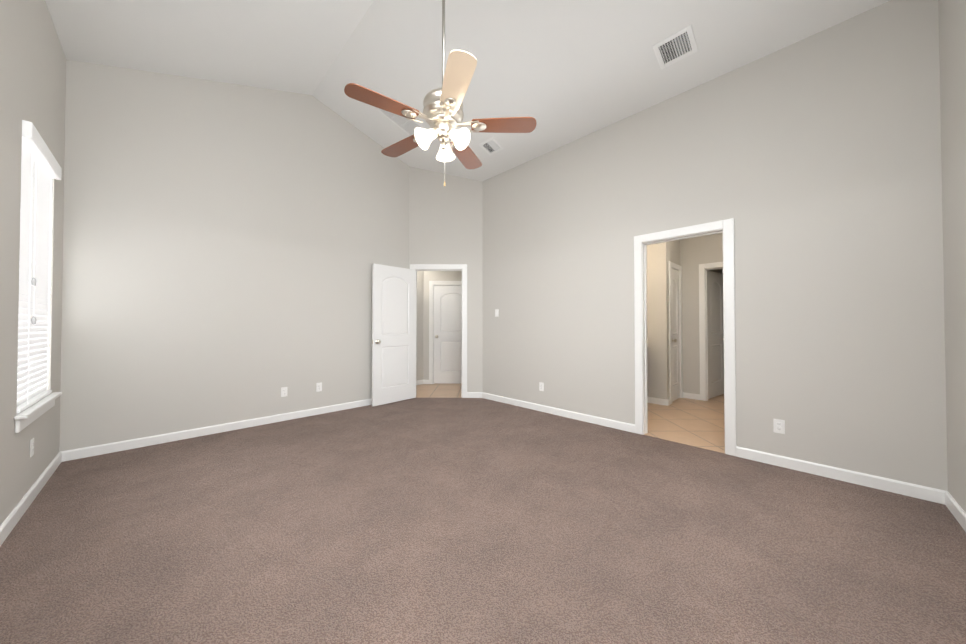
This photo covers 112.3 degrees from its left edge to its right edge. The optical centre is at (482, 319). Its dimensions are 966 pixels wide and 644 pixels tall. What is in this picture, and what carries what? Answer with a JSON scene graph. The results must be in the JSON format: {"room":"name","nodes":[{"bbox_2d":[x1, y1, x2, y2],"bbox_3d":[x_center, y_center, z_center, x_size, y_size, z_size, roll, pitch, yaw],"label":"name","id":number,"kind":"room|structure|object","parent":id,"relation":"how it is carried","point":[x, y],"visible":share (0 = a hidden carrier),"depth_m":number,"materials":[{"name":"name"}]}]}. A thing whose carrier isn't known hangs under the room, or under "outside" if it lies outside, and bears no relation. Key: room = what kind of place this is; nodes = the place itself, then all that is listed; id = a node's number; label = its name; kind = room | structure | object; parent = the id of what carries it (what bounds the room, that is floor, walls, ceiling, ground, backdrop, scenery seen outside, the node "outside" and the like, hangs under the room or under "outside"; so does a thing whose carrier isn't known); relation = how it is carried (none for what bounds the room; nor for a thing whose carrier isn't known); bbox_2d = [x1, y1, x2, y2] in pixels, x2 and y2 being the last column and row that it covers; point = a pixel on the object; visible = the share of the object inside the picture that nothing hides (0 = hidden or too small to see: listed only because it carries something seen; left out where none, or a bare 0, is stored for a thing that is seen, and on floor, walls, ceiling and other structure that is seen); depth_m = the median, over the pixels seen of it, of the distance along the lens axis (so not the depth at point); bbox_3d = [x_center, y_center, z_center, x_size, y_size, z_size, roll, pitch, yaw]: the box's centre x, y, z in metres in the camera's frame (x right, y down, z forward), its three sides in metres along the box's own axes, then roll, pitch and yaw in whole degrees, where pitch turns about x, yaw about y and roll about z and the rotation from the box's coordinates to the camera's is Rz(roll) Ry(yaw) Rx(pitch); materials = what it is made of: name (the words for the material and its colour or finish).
{"room":"empty bedroom","nodes":[
{"label":"empty bedroom","id":0,"kind":"room"},
{"bbox_2d":[0,0,65,525],"bbox_3d":[-1.892,-0.562,0.900,0.200,3.528,5.440,1,-1,-45],"label":"wall","id":1,"kind":"structure","parent":0,"point":[32,73],"depth_m":1.99,"materials":[{"name":"grey paint"}]},
{"bbox_2d":[30,438,33,456],"bbox_3d":[-3.042,0.864,2.187,0.008,0.115,0.070,1,-1,-45],"label":"outlet","id":2,"kind":"object","parent":1,"relation":"attached to","point":[31,447],"visible":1,"depth_m":2.18,"materials":[{"name":"white plastic"}]},
{"bbox_2d":[14,120,61,432],"bbox_3d":[-3.144,-0.270,2.218,0.215,1.900,0.950,1,-1,-45],"label":"window","id":3,"kind":"structure","parent":1,"relation":"in","point":[41,168],"depth_m":2.21,"materials":[{"name":"white plastic"}]},
{"bbox_2d":[0,392,965,545],"bbox_3d":[-0.295,1.179,2.462,4.300,0.088,5.200,1,-1,-45],"label":"baseboard","id":4,"kind":"structure","parent":1,"relation":"attached to","point":[16,514],"depth_m":2.83,"materials":[{"name":"white paint"}]},
{"bbox_2d":[59,60,408,451],"bbox_3d":[-2.529,-0.860,4.021,3.687,4.209,0.120,1,-1,-45],"label":"wall","id":5,"kind":"structure","parent":0,"point":[226,246],"depth_m":3.51,"materials":[{"name":"grey paint"}]},
{"bbox_2d":[281,387,286,396],"bbox_3d":[-2.448,0.892,3.988,0.070,0.115,0.008,1,-1,-45],"label":"electrical outlet","id":6,"kind":"object","parent":5,"relation":"attached to","point":[283,391],"visible":1,"depth_m":3.98,"materials":[{"name":"white plastic"}]},
{"bbox_2d":[316,382,321,391],"bbox_3d":[-2.161,0.892,4.272,0.070,0.115,0.008,1,-1,-45],"label":"electrical outlet","id":7,"kind":"object","parent":5,"relation":"attached to","point":[318,387],"visible":1,"depth_m":4.27,"materials":[{"name":"white plastic"}]},
{"bbox_2d":[416,271,461,380],"bbox_3d":[-0.355,-0.033,5.664,3.301,2.600,2.486,1,-1,-45],"label":"wall","id":8,"kind":"structure","parent":0,"point":[424,278],"depth_m":6.42,"materials":[{"name":"grey paint"}]},
{"bbox_2d":[416,380,428,384],"bbox_3d":[-0.618,1.226,5.872,3.046,0.088,1.556,1,-1,-45],"label":"baseboard","id":9,"kind":"structure","parent":8,"relation":"attached to","point":[419,382],"depth_m":6.37,"materials":[{"name":"white paint"}]},
{"bbox_2d":[429,281,461,383],"bbox_3d":[-0.601,0.255,6.471,0.930,2.045,0.138,0,-1,0],"label":"door frame","id":10,"kind":"structure","parent":8,"relation":"attached to","point":[431,331],"depth_m":6.41,"materials":[{"name":"white paint"}]},
{"bbox_2d":[434,285,461,383],"bbox_3d":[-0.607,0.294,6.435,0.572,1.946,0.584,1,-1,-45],"label":"hall door","id":11,"kind":"structure","parent":8,"relation":"in","point":[447,332],"depth_m":6.42,"materials":[{"name":"white paint"}]},
{"bbox_2d":[409,167,482,391],"bbox_3d":[-0.604,-0.626,5.311,1.192,3.776,0.120,0,-1,0],"label":"wall","id":12,"kind":"structure","parent":0,"point":[446,224],"depth_m":5.26,"materials":[{"name":"grey paint"}]},
{"bbox_2d":[372,263,415,405],"bbox_3d":[-1.316,0.222,4.909,0.759,2.045,0.167,1,-1,-45],"label":"bedroom door","id":13,"kind":"structure","parent":12,"relation":"in","point":[393,334],"depth_m":4.88,"materials":[{"name":"white paint"}]},
{"bbox_2d":[410,264,466,397],"bbox_3d":[-0.720,0.184,5.300,0.930,2.155,0.154,0,-1,0],"label":"door frame","id":14,"kind":"structure","parent":12,"relation":"attached to","point":[441,267],"depth_m":5.23,"materials":[{"name":"white paint"}]},
{"bbox_2d":[45,0,890,180],"bbox_3d":[-0.676,-2.676,2.983,4.420,0.866,6.640,1,-1,-45],"label":"ceiling","id":15,"kind":"structure","parent":0,"point":[563,72],"depth_m":3.11,"materials":[{"name":"white paint"}]},
{"bbox_2d":[378,108,423,135],"bbox_3d":[-1.093,-2.677,4.330,0.531,0.163,0.300,1,-1,-45],"label":"ceiling vent","id":16,"kind":"object","parent":15,"relation":"in","point":[407,126],"visible":0.5,"depth_m":4.37,"materials":[{"name":"white paint"}]},
{"bbox_2d":[344,0,536,186],"bbox_3d":[-0.310,-1.915,2.248,1.219,2.049,1.213,1,-1,-45],"label":"fan","id":17,"kind":"object","parent":15,"relation":"hanging from","point":[442,115],"visible":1,"depth_m":2.16,"materials":[{"name":"brown wood"}]},
{"bbox_2d":[479,137,503,155],"bbox_3d":[0.115,-2.393,4.476,0.236,0.075,0.270,1,-1,-45],"label":"ceiling vent","id":18,"kind":"object","parent":15,"relation":"in","point":[491,146],"visible":1,"depth_m":4.47,"materials":[{"name":"white metal"}]},
{"bbox_2d":[652,24,697,69],"bbox_3d":[1.710,-2.412,2.882,0.251,0.079,0.300,1,-1,-45],"label":"ceiling vent","id":19,"kind":"object","parent":15,"relation":"in","point":[681,44],"visible":1,"depth_m":2.87,"materials":[{"name":"white metal"}]},
{"bbox_2d":[0,398,965,643],"bbox_3d":[-0.295,1.273,2.461,4.300,0.100,5.200,1,-1,-45],"label":"floor carpet","id":20,"kind":"object","parent":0,"point":[447,521],"visible":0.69,"depth_m":1.75,"materials":[{"name":"brown carpet"}]},
{"bbox_2d":[416,384,724,452],"bbox_3d":[0.872,1.315,5.499,5.162,0.100,6.466,1,-1,-45],"label":"floor","id":21,"kind":"structure","parent":0,"point":[696,423],"depth_m":4.07,"materials":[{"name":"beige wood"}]},
{"bbox_2d":[646,244,657,397],"bbox_3d":[2.073,-0.037,5.437,0.130,2.600,1.580,1,-1,-45],"label":"wall","id":22,"kind":"structure","parent":0,"point":[652,358],"depth_m":4.88,"materials":[{"name":"grey paint"}]},
{"bbox_2d":[648,397,668,405],"bbox_3d":[2.587,1.211,4.800,0.014,0.088,0.284,1,-1,-45],"label":"baseboard","id":23,"kind":"structure","parent":22,"relation":"attached to","point":[665,402],"depth_m":4.78,"materials":[{"name":"white paint"}]},
{"bbox_2d":[654,240,681,398],"bbox_3d":[3.296,-0.037,5.426,1.850,2.600,0.120,1,-1,-45],"label":"wall","id":24,"kind":"structure","parent":0,"point":[665,252],"depth_m":4.79,"materials":[{"name":"grey paint"}]},
{"bbox_2d":[671,268,679,401],"bbox_3d":[2.976,0.235,5.049,0.475,2.026,0.167,1,-1,-45],"label":"closet door","id":25,"kind":"structure","parent":24,"relation":"in","point":[675,338],"depth_m":5.06,"materials":[{"name":"white paint"}]},
{"bbox_2d":[682,233,722,393],"bbox_3d":[3.641,-0.044,4.909,0.150,2.600,1.080,1,-1,-45],"label":"wall","id":26,"kind":"structure","parent":0,"point":[689,255],"depth_m":5.14,"materials":[{"name":"grey paint"}]},
{"bbox_2d":[682,392,699,399],"bbox_3d":[3.299,1.216,5.148,0.014,0.088,0.255,1,-1,-45],"label":"baseboard","id":27,"kind":"structure","parent":26,"relation":"attached to","point":[684,395],"depth_m":5.14,"materials":[{"name":"white paint"}]},
{"bbox_2d":[707,270,723,398],"bbox_3d":[3.834,0.239,5.299,0.691,2.026,0.199,1,-1,-45],"label":"closet door","id":28,"kind":"structure","parent":26,"relation":"in","point":[715,336],"depth_m":5.29,"materials":[{"name":"white paint"}]},
{"bbox_2d":[483,0,947,490],"bbox_3d":[1.601,-0.524,3.712,0.120,3.528,4.507,1,-1,-45],"label":"wall","id":29,"kind":"structure","parent":0,"point":[811,165],"depth_m":2.70,"materials":[{"name":"grey paint"}]},
{"bbox_2d":[495,309,498,316],"bbox_3d":[0.212,-0.102,5.012,0.012,0.115,0.070,1,-1,-45],"label":"light switch","id":30,"kind":"object","parent":29,"relation":"attached to","point":[496,312],"visible":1,"depth_m":5.00,"materials":[{"name":"white plastic"}]},
{"bbox_2d":[539,382,543,390],"bbox_3d":[0.796,0.916,4.413,0.008,0.115,0.070,1,-1,-45],"label":"electrical outlet","id":31,"kind":"object","parent":29,"relation":"attached to","point":[541,386],"visible":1,"depth_m":4.41,"materials":[{"name":"white plastic"}]},
{"bbox_2d":[634,218,735,455],"bbox_3d":[2.022,0.159,3.288,0.166,2.150,0.876,1,-1,-45],"label":"door frame","id":32,"kind":"structure","parent":29,"relation":"attached to","point":[724,227],"depth_m":3.17,"materials":[{"name":"white paint"}]},
{"bbox_2d":[773,419,784,433],"bbox_3d":[2.482,0.896,2.715,0.008,0.115,0.070,1,-1,-45],"label":"electrical outlet","id":33,"kind":"object","parent":29,"relation":"attached to","point":[779,425],"visible":1,"depth_m":2.71,"materials":[{"name":"white plastic"}]},
{"bbox_2d":[938,0,965,511],"bbox_3d":[1.551,-0.907,0.575,4.620,4.209,0.120,1,-1,-45],"label":"wall","id":34,"kind":"structure","parent":0,"point":[952,36],"depth_m":1.99,"materials":[{"name":"grey paint"}]}
]}

